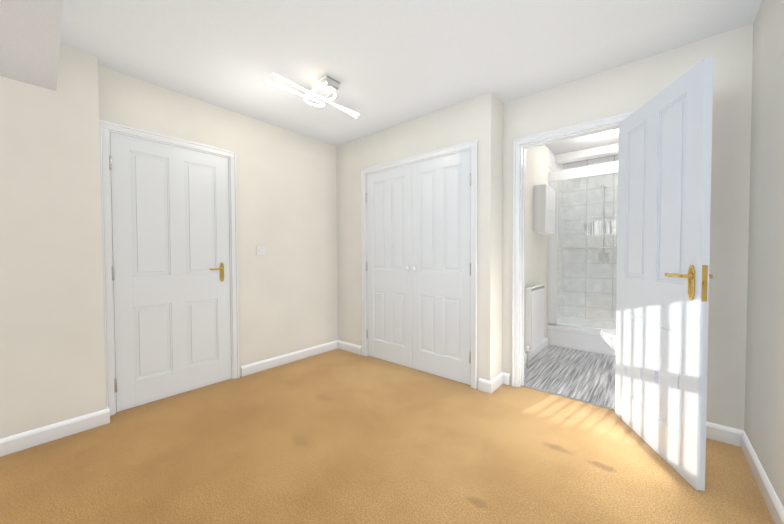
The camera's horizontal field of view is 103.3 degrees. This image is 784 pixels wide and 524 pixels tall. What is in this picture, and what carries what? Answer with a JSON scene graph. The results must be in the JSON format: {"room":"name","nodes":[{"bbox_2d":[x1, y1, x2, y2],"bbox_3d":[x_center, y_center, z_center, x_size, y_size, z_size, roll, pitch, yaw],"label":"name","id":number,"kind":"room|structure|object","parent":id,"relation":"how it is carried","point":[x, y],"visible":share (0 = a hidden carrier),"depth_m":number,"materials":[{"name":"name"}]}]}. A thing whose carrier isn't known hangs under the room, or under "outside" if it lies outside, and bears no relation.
{"room":"bedroom","nodes":[
{"label":"bedroom","id":0,"kind":"room"},
{"bbox_2d":[0,0,62,90],"bbox_3d":[-2.275,-1.165,0.906,0.920,0.295,1.790,1,2,40],"label":"ceiling","id":1,"kind":"structure","parent":0,"point":[30,33],"depth_m":1.60,"materials":[{"name":"white paint"}]},
{"bbox_2d":[0,44,105,438],"bbox_3d":[-2.677,-0.110,1.332,0.220,2.420,2.080,1,2,40],"label":"wall","id":2,"kind":"structure","parent":0,"point":[52,355],"depth_m":1.88,"materials":[{"name":"beige paint"}]},
{"bbox_2d":[98,66,337,376],"bbox_3d":[-1.341,-0.152,3.001,0.100,2.420,2.194,1,2,40],"label":"wall","id":3,"kind":"structure","parent":0,"point":[287,218],"depth_m":3.08,"materials":[{"name":"beige paint"}]},
{"bbox_2d":[99,119,239,415],"bbox_3d":[-1.742,0.043,2.514,0.125,2.054,0.914,1,2,40],"label":"door frame","id":4,"kind":"structure","parent":3,"relation":"attached to","point":[104,126],"depth_m":2.20,"materials":[{"name":"white wood"}]},
{"bbox_2d":[109,132,230,411],"bbox_3d":[-1.713,0.073,2.482,0.090,1.985,0.798,1,2,40],"label":"door","id":5,"kind":"structure","parent":3,"relation":"in","point":[171,257],"depth_m":2.44,"materials":[{"name":"white wood"}]},
{"bbox_2d":[257,246,265,254],"bbox_3d":[-1.265,-0.112,3.002,0.015,0.086,0.086,1,2,40],"label":"light switch","id":6,"kind":"object","parent":3,"relation":"attached to","point":[261,250],"visible":1,"depth_m":3.00,"materials":[{"name":"plastic"}]},
{"bbox_2d":[0,348,773,523],"bbox_3d":[-0.639,1.121,1.205,3.524,0.050,4.474,1,2,40],"label":"floor carpet","id":7,"kind":"object","parent":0,"point":[337,436],"depth_m":1.67,"materials":[{"name":"beige carpet"}]},
{"bbox_2d":[0,337,783,523],"bbox_3d":[-0.143,1.034,1.789,3.324,0.095,5.810,1,2,40],"label":"boards","id":8,"kind":"object","parent":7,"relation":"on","point":[65,428],"visible":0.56,"depth_m":1.88,"materials":[{"name":"white wood"}]},
{"bbox_2d":[60,0,762,145],"bbox_3d":[-0.629,-1.364,1.171,3.524,0.080,4.529,1,2,40],"label":"ceiling","id":9,"kind":"structure","parent":0,"point":[386,64],"depth_m":1.92,"materials":[{"name":"white paint"}]},
{"bbox_2d":[266,73,358,117],"bbox_3d":[-0.546,-1.302,2.408,0.339,0.097,0.818,1,2,40],"label":"ceiling lamp","id":10,"kind":"object","parent":9,"relation":"attached to","point":[327,82],"visible":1,"depth_m":2.32,"materials":[{"name":"silver metal"}]},
{"bbox_2d":[337,92,495,388],"bbox_3d":[0.100,-0.160,3.151,1.905,2.420,0.100,1,2,40],"label":"wall","id":11,"kind":"structure","parent":0,"point":[472,119],"depth_m":2.86,"materials":[{"name":"beige paint"}]},
{"bbox_2d":[366,150,470,384],"bbox_3d":[0.193,0.048,3.014,1.247,1.990,0.077,1,2,40],"label":"doors","id":12,"kind":"structure","parent":11,"relation":"attached to","point":[418,266],"depth_m":2.94,"materials":[{"name":"white wood"}]},
{"bbox_2d":[361,140,477,388],"bbox_3d":[0.225,0.037,3.051,1.288,2.029,0.102,1,2,40],"label":"door frame","id":13,"kind":"structure","parent":11,"relation":"attached to","point":[366,174],"depth_m":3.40,"materials":[{"name":"white wood"}]},
{"bbox_2d":[495,97,562,376],"bbox_3d":[1.637,-0.174,3.570,0.100,2.420,2.526,1,2,40],"label":"wall","id":14,"kind":"structure","parent":0,"point":[540,164],"depth_m":3.26,"materials":[{"name":"beige paint"}]},
{"bbox_2d":[525,285,544,367],"bbox_3d":[1.487,0.651,3.255,0.093,0.784,0.520,1,2,40],"label":"radiator","id":15,"kind":"object","parent":14,"relation":"attached to","point":[534,316],"visible":1,"depth_m":3.12,"materials":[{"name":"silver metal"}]},
{"bbox_2d":[534,184,555,233],"bbox_3d":[1.636,-0.579,3.565,0.360,0.510,0.420,1,2,40],"label":"upper cabinet","id":16,"kind":"object","parent":14,"relation":"attached to","point":[544,208],"visible":0.71,"depth_m":3.35,"materials":[{"name":"white wood"}]},
{"bbox_2d":[521,345,615,410],"bbox_3d":[2.281,1.066,3.177,1.619,0.054,2.341,1,2,40],"label":"floor","id":17,"kind":"structure","parent":0,"point":[581,376],"depth_m":2.88,"materials":[{"name":"grey plastic"}]},
{"bbox_2d":[547,161,617,355],"bbox_3d":[2.515,-0.037,3.810,0.923,2.130,0.821,1,2,40],"label":"shower enclosure","id":18,"kind":"object","parent":17,"relation":"on","point":[575,332],"visible":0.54,"depth_m":3.64,"materials":[{"name":"glass"}]},
{"bbox_2d":[600,329,615,352],"bbox_3d":[2.178,0.646,2.559,0.775,0.821,0.460,1,2,40],"label":"toilet","id":19,"kind":"object","parent":17,"relation":"on","point":[608,336],"visible":0.12,"depth_m":2.69,"materials":[{"name":"ceramic"}]},
{"bbox_2d":[545,129,618,163],"bbox_3d":[2.296,-1.370,3.149,1.619,0.175,2.271,1,2,40],"label":"ceiling","id":20,"kind":"structure","parent":0,"point":[587,147],"depth_m":3.71,"materials":[{"name":"white paint"}]},
{"bbox_2d":[561,154,617,321],"bbox_3d":[3.001,-0.188,4.004,1.419,2.420,0.100,1,2,40],"label":"wall","id":21,"kind":"structure","parent":0,"point":[593,161],"depth_m":4.21,"materials":[{"name":"white tile"}]},
{"bbox_2d":[502,24,752,429],"bbox_3d":[1.533,-0.145,2.272,1.419,2.420,0.100,1,2,40],"label":"wall","id":22,"kind":"structure","parent":0,"point":[633,86],"depth_m":1.86,"materials":[{"name":"beige paint"}]},
{"bbox_2d":[512,110,635,386],"bbox_3d":[1.372,0.037,2.413,0.737,2.051,0.102,1,2,40],"label":"door frame","id":23,"kind":"structure","parent":22,"relation":"attached to","point":[583,133],"depth_m":2.60,"materials":[{"name":"white wood"}]},
{"bbox_2d":[615,57,712,490],"bbox_3d":[1.525,0.063,1.791,0.412,2.009,0.658,1,2,40],"label":"bathroom door","id":24,"kind":"structure","parent":22,"relation":"in","point":[664,203],"depth_m":1.66,"materials":[{"name":"white wood"}]},
{"bbox_2d":[744,0,783,507],"bbox_3d":[1.447,-0.116,0.996,0.100,2.420,6.700,1,2,40],"label":"wall","id":25,"kind":"structure","parent":0,"point":[764,407],"depth_m":1.48,"materials":[{"name":"beige paint"}]}
]}

